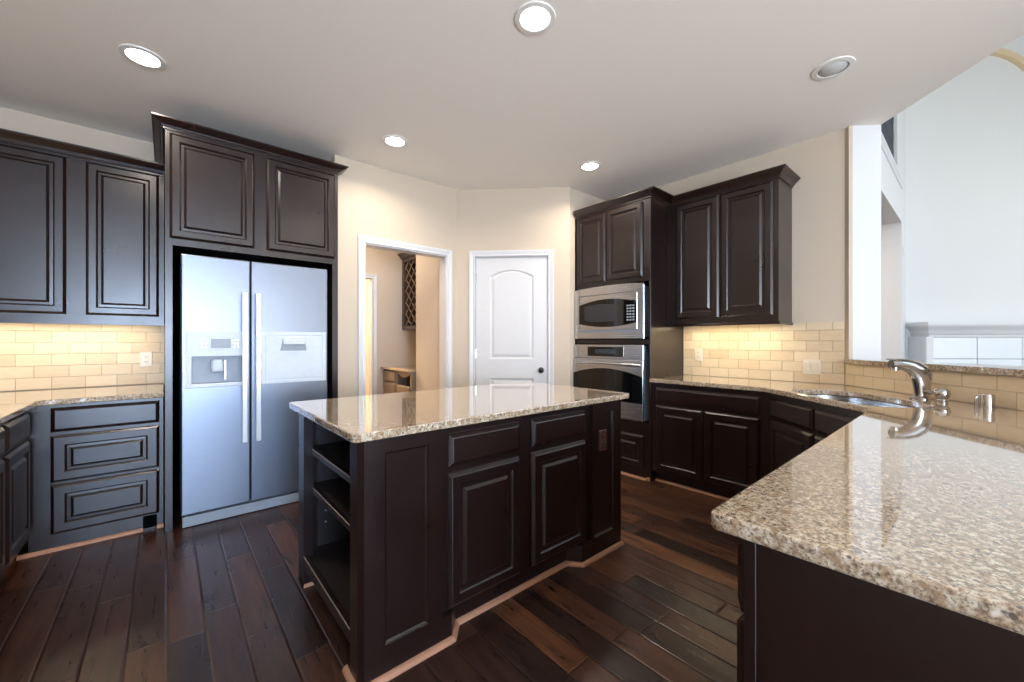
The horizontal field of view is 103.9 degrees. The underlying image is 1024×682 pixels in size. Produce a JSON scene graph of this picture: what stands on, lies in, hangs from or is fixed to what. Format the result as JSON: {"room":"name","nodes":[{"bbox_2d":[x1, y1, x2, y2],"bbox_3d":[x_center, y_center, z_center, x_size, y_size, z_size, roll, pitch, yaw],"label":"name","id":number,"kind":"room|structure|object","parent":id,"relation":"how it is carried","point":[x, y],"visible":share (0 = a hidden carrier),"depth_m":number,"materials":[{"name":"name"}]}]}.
{"room":"kitchen","nodes":[
{"label":"kitchen","id":0,"kind":"room"},
{"bbox_2d":[0,107,164,493],"bbox_3d":[-2.875,-0.170,3.239,2.270,2.800,0.120,0,0,-41],"label":"wall","id":1,"kind":"structure","parent":0,"point":[14,120],"depth_m":2.93,"materials":[{"name":"beige paint"}]},
{"bbox_2d":[0,323,163,390],"bbox_3d":[-3.240,0.097,2.837,1.173,0.480,0.010,0,0,-41],"label":"tiled wall","id":2,"kind":"structure","parent":1,"relation":"attached to","point":[33,356],"depth_m":2.90,"materials":[{"name":"tile"}]},
{"bbox_2d":[140,352,151,366],"bbox_3d":[-2.870,0.145,3.143,0.072,0.116,0.009,0,0,-41],"label":"wall outlet","id":3,"kind":"object","parent":2,"relation":"attached to","point":[145,357],"visible":1,"depth_m":3.14,"materials":[{"name":"beige plastic"}]},
{"bbox_2d":[0,128,163,325],"bbox_3d":[-3.116,-0.705,2.695,1.174,1.184,0.386,0,0,-41],"label":"upper cabinet","id":4,"kind":"object","parent":1,"relation":"attached to","point":[82,227],"visible":1,"depth_m":2.69,"materials":[{"name":"brown wood"}]},
{"bbox_2d":[0,318,163,325],"bbox_3d":[-3.029,-0.129,2.593,1.173,0.031,0.026,0,0,-41],"label":"light","id":5,"kind":"object","parent":4,"relation":"attached to","point":[95,321],"depth_m":2.73,"materials":[{"name":"white plastic"}]},
{"bbox_2d":[0,474,743,681],"bbox_3d":[1.681,1.255,4.086,10.520,0.050,11.200,0,0,-41],"label":"floor","id":6,"kind":"structure","parent":0,"point":[222,600],"depth_m":1.80,"materials":[{"name":"brown wood"}]},
{"bbox_2d":[0,411,29,579],"bbox_3d":[-2.147,0.801,1.137,0.611,0.857,2.525,0,0,-41],"label":"base cabinet","id":7,"kind":"object","parent":6,"relation":"on","point":[15,432],"visible":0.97,"depth_m":2.01,"materials":[{"name":"brown wood"}]},
{"bbox_2d":[0,383,163,423],"bbox_3d":[-2.158,0.355,1.576,1.182,0.031,3.305,0,0,-41],"label":"countertop","id":8,"kind":"structure","parent":7,"relation":"on","point":[13,404],"depth_m":2.50,"materials":[{"name":"beige stone"}]},
{"bbox_2d":[16,397,163,560],"bbox_3d":[-2.786,0.801,2.731,0.622,0.857,0.756,0,0,-41],"label":"base cabinet","id":9,"kind":"object","parent":6,"relation":"on","point":[97,468],"visible":0.95,"depth_m":2.44,"materials":[{"name":"brown wood"}]},
{"bbox_2d":[143,514,156,528],"bbox_3d":[-2.370,1.178,2.623,0.068,0.080,0.012,0,0,-41],"label":"vent","id":10,"kind":"object","parent":9,"relation":"attached to","point":[149,520],"depth_m":2.62,"materials":[{"name":"black metal"}]},
{"bbox_2d":[151,112,348,532],"bbox_3d":[-2.082,-0.095,3.219,1.194,2.650,0.924,0,0,-41],"label":"tall cabinet","id":11,"kind":"object","parent":6,"relation":"on","point":[228,196],"visible":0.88,"depth_m":2.85,"materials":[{"name":"brown wood"}]},
{"bbox_2d":[179,254,326,527],"bbox_3d":[-2.033,0.330,3.157,0.902,1.800,0.802,0,0,-41],"label":"refrigerator","id":12,"kind":"object","parent":6,"relation":"on","point":[253,335],"visible":0.92,"depth_m":2.83,"materials":[{"name":"grey metal"}]},
{"bbox_2d":[384,369,415,393],"bbox_3d":[-1.217,0.797,5.154,0.598,0.865,0.800,0,0,-41],"label":"base cabinet","id":13,"kind":"object","parent":6,"relation":"on","point":[394,381],"visible":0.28,"depth_m":4.98,"materials":[{"name":"brown wood"}]},
{"bbox_2d":[381,365,415,371],"bbox_3d":[-1.222,0.348,5.148,0.615,0.032,0.827,0,0,-41],"label":"countertop","id":14,"kind":"structure","parent":13,"relation":"on","point":[404,368],"depth_m":5.02,"materials":[{"name":"beige stone"}]},
{"bbox_2d":[299,400,623,681],"bbox_3d":[-0.222,0.789,2.236,1.603,0.882,0.901,0,0,-41],"label":"kitchen island","id":15,"kind":"object","parent":6,"relation":"on","point":[405,540],"visible":0.93,"depth_m":1.77,"materials":[{"name":"brown wood"}]},
{"bbox_2d":[310,537,349,615],"bbox_3d":[-0.703,1.087,1.880,0.308,0.015,0.757,0,0,-41],"label":"shelf","id":16,"kind":"object","parent":15,"relation":"attached to","point":[330,558],"depth_m":1.91,"materials":[{"name":"brown wood"}]},
{"bbox_2d":[313,440,349,472],"bbox_3d":[-0.692,0.556,1.894,0.273,0.018,0.750,0,0,-41],"label":"shelf","id":17,"kind":"object","parent":15,"relation":"attached to","point":[337,452],"depth_m":1.98,"materials":[{"name":"brown wood"}]},
{"bbox_2d":[313,477,349,519],"bbox_3d":[-0.692,0.750,1.894,0.273,0.018,0.750,0,0,-41],"label":"shelf","id":18,"kind":"object","parent":15,"relation":"attached to","point":[335,490],"depth_m":1.96,"materials":[{"name":"brown wood"}]},
{"bbox_2d":[289,381,628,442],"bbox_3d":[-0.218,0.332,2.249,1.652,0.031,0.950,0,0,-41],"label":"island countertop","id":19,"kind":"structure","parent":15,"relation":"on","point":[357,419],"depth_m":1.96,"materials":[{"name":"beige stone"}]},
{"bbox_2d":[599,429,606,450],"bbox_3d":[0.528,0.575,2.323,0.072,0.116,0.009,0,0,-41],"label":"wall outlet","id":20,"kind":"object","parent":15,"relation":"attached to","point":[602,433],"visible":1,"depth_m":2.32,"materials":[{"name":"brown plastic"}]},
{"bbox_2d":[573,186,682,481],"bbox_3d":[1.154,-0.046,3.974,0.655,2.553,0.917,0,0,-41],"label":"tall cabinet","id":21,"kind":"object","parent":6,"relation":"on","point":[622,239],"visible":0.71,"depth_m":3.65,"materials":[{"name":"brown wood"}]},
{"bbox_2d":[573,344,648,421],"bbox_3d":[1.077,0.376,3.982,0.607,0.679,0.794,0,0,-41],"label":"oven","id":22,"kind":"object","parent":21,"relation":"in","point":[617,368],"visible":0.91,"depth_m":3.69,"materials":[{"name":"grey metal"}]},
{"bbox_2d":[574,283,648,338],"bbox_3d":[1.064,-0.276,3.971,0.440,0.508,0.794,0,0,-41],"label":"microwave","id":23,"kind":"object","parent":21,"relation":"in","point":[618,311],"visible":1,"depth_m":3.77,"materials":[{"name":"metal"}]},
{"bbox_2d":[652,382,770,500],"bbox_3d":[1.730,0.794,3.343,0.606,0.872,0.905,0,0,-41],"label":"base cabinet","id":24,"kind":"object","parent":6,"relation":"on","point":[710,441],"visible":0.87,"depth_m":3.11,"materials":[{"name":"brown wood"}]},
{"bbox_2d":[770,393,863,472],"bbox_3d":[2.068,0.794,2.326,0.621,0.872,0.933,0,0,4],"label":"base cabinet","id":25,"kind":"object","parent":6,"relation":"on","point":[796,425],"visible":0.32,"depth_m":2.49,"materials":[{"name":"brown wood"}]},
{"bbox_2d":[649,375,1023,634],"bbox_3d":[1.621,0.341,1.866,1.747,0.032,3.876,0,0,17],"label":"countertop","id":26,"kind":"structure","parent":25,"relation":"on","point":[925,502],"depth_m":0.80,"materials":[{"name":"beige stone"}]},
{"bbox_2d":[807,394,914,407],"bbox_3d":[1.981,0.447,2.316,0.406,0.177,0.749,0,0,4],"label":"sink","id":27,"kind":"object","parent":26,"relation":"in","point":[854,400],"visible":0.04,"depth_m":2.50,"materials":[{"name":"metal"}]},
{"bbox_2d":[886,358,950,402],"bbox_3d":[2.230,0.211,2.203,0.227,0.228,0.203,0,0,4],"label":"kitchen faucet","id":28,"kind":"object","parent":26,"relation":"on","point":[920,375],"visible":1,"depth_m":2.23,"materials":[{"name":"silver metal"}]},
{"bbox_2d":[974,393,996,408],"bbox_3d":[2.317,0.291,1.966,0.060,0.067,0.084,0,0,4],"label":"air gap","id":29,"kind":"object","parent":26,"relation":"on","point":[982,400],"visible":1,"depth_m":1.94,"materials":[{"name":"silver metal"}]},
{"bbox_2d":[974,395,978,406],"bbox_3d":[2.319,0.297,1.994,0.028,0.055,0.028,0,0,4],"label":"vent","id":30,"kind":"object","parent":29,"relation":"attached to","point":[976,400],"depth_m":1.99,"materials":[{"name":"silver metal"}]},
{"bbox_2d":[737,539,1023,681],"bbox_3d":[1.349,0.794,0.991,1.702,0.872,0.871,0,0,-41],"label":"base cabinet","id":31,"kind":"object","parent":6,"relation":"on","point":[801,620],"visible":0.3,"depth_m":0.64,"materials":[{"name":"brown wood"}]},
{"bbox_2d":[366,247,415,394],"bbox_3d":[-3.170,-0.170,5.597,3.500,2.800,2.380,0,0,-41],"label":"wall","id":32,"kind":"structure","parent":0,"point":[396,346],"depth_m":5.36,"materials":[{"name":"beige paint"}]},
{"bbox_2d":[366,273,376,394],"bbox_3d":[-2.146,0.181,4.976,0.914,2.097,0.138,0,0,-41],"label":"trim","id":33,"kind":"structure","parent":32,"relation":"attached to","point":[372,278],"depth_m":5.21,"materials":[{"name":"white paint"}]},
{"bbox_2d":[329,155,456,397],"bbox_3d":[-1.545,-0.170,4.377,1.230,2.800,1.590,0,0,-41],"label":"wall","id":34,"kind":"structure","parent":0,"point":[373,201],"depth_m":3.60,"materials":[{"name":"beige paint"}]},
{"bbox_2d":[358,234,451,395],"bbox_3d":[-1.018,0.151,3.849,0.954,2.157,0.138,0,0,-41],"label":"door frame","id":35,"kind":"structure","parent":34,"relation":"attached to","point":[445,256],"depth_m":3.89,"materials":[{"name":"white paint"}]},
{"bbox_2d":[416,255,439,390],"bbox_3d":[-0.948,-0.170,4.971,0.650,2.800,1.470,0,0,-41],"label":"wall","id":36,"kind":"structure","parent":0,"point":[427,268],"depth_m":4.46,"materials":[{"name":"beige paint"}]},
{"bbox_2d":[398,253,415,329],"bbox_3d":[-1.160,-0.662,5.263,0.380,1.025,0.790,0,0,-41],"label":"wine rack","id":37,"kind":"object","parent":36,"relation":"attached to","point":[408,260],"visible":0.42,"depth_m":5.40,"materials":[{"name":"brown wood"}]},
{"bbox_2d":[0,0,1023,200],"bbox_3d":[-0.318,-1.695,2.365,5.245,0.250,11.200,0,0,-41],"label":"ceiling","id":38,"kind":"structure","parent":0,"point":[657,93],"depth_m":2.33,"materials":[{"name":"paint"}]},
{"bbox_2d":[118,44,166,69],"bbox_3d":[-2.040,-1.566,2.216,0.200,0.008,0.200,0,0,-41],"label":"recessed light","id":39,"kind":"object","parent":38,"relation":"in","point":[141,56],"visible":1,"depth_m":2.21,"materials":[{"name":"white"}]},
{"bbox_2d":[382,134,407,147],"bbox_3d":[-0.919,-1.566,3.145,0.200,0.008,0.200,0,0,-41],"label":"recessed light","id":40,"kind":"object","parent":38,"relation":"in","point":[391,140],"visible":1,"depth_m":3.14,"materials":[{"name":"white"}]},
{"bbox_2d":[515,1,555,34],"bbox_3d":[0.112,-1.566,1.948,0.200,0.008,0.200,0,0,-41],"label":"recessed light","id":41,"kind":"object","parent":38,"relation":"in","point":[532,17],"visible":1,"depth_m":1.94,"materials":[{"name":"white"}]},
{"bbox_2d":[579,161,600,170],"bbox_3d":[0.700,-1.566,3.595,0.200,0.008,0.200,0,0,-41],"label":"recessed light","id":42,"kind":"object","parent":38,"relation":"in","point":[589,165],"visible":1,"depth_m":3.59,"materials":[{"name":"white"}]},
{"bbox_2d":[811,56,855,79],"bbox_3d":[1.846,-1.562,2.305,0.200,0.016,0.200,0,0,-41],"label":"recessed light","id":43,"kind":"object","parent":38,"relation":"in","point":[829,68],"visible":1,"depth_m":2.29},
{"bbox_2d":[457,187,569,386],"bbox_3d":[0.011,-0.170,4.179,1.167,2.800,0.120,0,0,4],"label":"wall","id":44,"kind":"structure","parent":0,"point":[507,218],"depth_m":4.12,"materials":[{"name":"beige paint"}]},
{"bbox_2d":[469,249,553,385],"bbox_3d":[-0.004,0.150,4.149,0.873,2.160,0.182,0,0,4],"label":"door","id":45,"kind":"structure","parent":44,"relation":"in","point":[514,335],"depth_m":4.13,"materials":[{"name":"white paint"}]},
{"bbox_2d":[570,188,603,386],"bbox_3d":[0.846,-0.170,4.397,0.820,2.800,0.120,0,0,-41],"label":"wall","id":46,"kind":"structure","parent":0,"point":[578,200],"depth_m":4.14,"materials":[{"name":"beige paint"}]},
{"bbox_2d":[657,126,852,395],"bbox_3d":[1.833,-0.170,3.765,0.148,2.800,2.126,0,0,-41],"label":"wall","id":47,"kind":"structure","parent":0,"point":[822,199],"depth_m":3.08,"materials":[{"name":"beige paint"}]},
{"bbox_2d":[666,164,800,326],"bbox_3d":[1.828,-0.710,3.402,0.386,1.164,0.946,0,0,-41],"label":"upper cabinet","id":48,"kind":"object","parent":47,"relation":"attached to","point":[729,242],"visible":1,"depth_m":3.23,"materials":[{"name":"brown wood"}]},
{"bbox_2d":[666,321,792,326],"bbox_3d":[1.831,-0.139,3.434,0.340,0.022,0.900,0,0,-41],"label":"light","id":49,"kind":"object","parent":48,"relation":"attached to","point":[675,323],"depth_m":3.32,"materials":[{"name":"white"}]},
{"bbox_2d":[683,321,844,384],"bbox_3d":[2.061,0.090,3.422,0.010,0.468,1.217,0,0,-41],"label":"tiled wall","id":50,"kind":"structure","parent":47,"relation":"attached to","point":[777,352],"depth_m":3.34,"materials":[{"name":"tile"}]},
{"bbox_2d":[695,349,702,360],"bbox_3d":[1.752,0.130,3.765,0.009,0.116,0.072,0,0,-41],"label":"wall outlet","id":51,"kind":"object","parent":50,"relation":"attached to","point":[698,352],"visible":1,"depth_m":3.76,"materials":[{"name":"beige plastic"}]},
{"bbox_2d":[803,359,820,374],"bbox_3d":[2.321,0.200,3.104,0.010,0.116,0.115,0,0,-41],"label":"light switch","id":52,"kind":"object","parent":50,"relation":"attached to","point":[810,366],"visible":1,"depth_m":3.10,"materials":[{"name":"beige plastic"}]},
{"bbox_2d":[853,125,880,358],"bbox_3d":[2.550,-1.570,3.132,0.288,5.600,0.431,0,0,4],"label":"wall","id":53,"kind":"structure","parent":0,"point":[866,138],"depth_m":2.91,"materials":[{"name":"white paint"}]},
{"bbox_2d":[881,109,905,358],"bbox_3d":[4.138,-1.570,4.566,3.970,5.600,0.200,0,0,-41],"label":"wall","id":54,"kind":"structure","parent":0,"point":[893,198],"depth_m":5.42,"materials":[{"name":"white paint"}]},
{"bbox_2d":[881,117,893,157],"bbox_3d":[3.762,-2.585,4.163,2.854,0.950,0.050,0,0,-41],"label":"loft railing","id":55,"kind":"object","parent":54,"relation":"on","point":[887,130],"visible":0.14,"depth_m":4.85,"materials":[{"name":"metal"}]},
{"bbox_2d":[881,132,904,188],"bbox_3d":[3.963,-2.070,4.263,3.310,0.080,0.030,0,0,-41],"label":"trim","id":56,"kind":"structure","parent":54,"relation":"attached to","point":[884,146],"depth_m":4.60,"materials":[{"name":"white paint"}]},
{"bbox_2d":[845,364,1023,410],"bbox_3d":[2.503,0.699,2.040,0.219,1.062,1.838,0,0,4],"label":"wall","id":57,"kind":"structure","parent":0,"point":[845,364],"depth_m":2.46,"materials":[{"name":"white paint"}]},
{"bbox_2d":[845,359,1023,376],"bbox_3d":[2.526,0.149,2.011,0.325,0.034,1.813,0,0,4],"label":"granite ledge","id":58,"kind":"object","parent":57,"relation":"on","point":[1005,370],"visible":0.84,"depth_m":2.16,"materials":[{"name":"beige stone"}]},
{"bbox_2d":[906,34,1023,358],"bbox_3d":[8.128,-1.570,5.523,5.250,5.600,0.122,0,0,4],"label":"wall","id":59,"kind":"structure","parent":0,"point":[965,138],"depth_m":5.59,"materials":[{"name":"white paint"}]},
{"bbox_2d":[906,321,1023,365],"bbox_3d":[7.075,0.486,5.375,3.070,1.487,0.327,0,0,4],"label":"fireplace mantel","id":60,"kind":"object","parent":59,"relation":"attached to","point":[979,342],"visible":0.43,"depth_m":5.34,"materials":[{"name":"white paint"}]},
{"bbox_2d":[906,321,1023,336],"bbox_3d":[7.075,-0.153,5.375,3.070,0.207,0.327,0,0,4],"label":"shelf","id":61,"kind":"object","parent":60,"relation":"attached to","point":[979,328],"depth_m":5.32,"materials":[{"name":"white paint"}]},
{"bbox_2d":[990,48,1023,71],"bbox_3d":[6.491,-3.630,5.555,1.730,0.879,0.061,0,0,4],"label":"trim","id":62,"kind":"structure","parent":59,"relation":"attached to","point":[1015,58],"depth_m":5.51,"materials":[{"name":"beige paint"}]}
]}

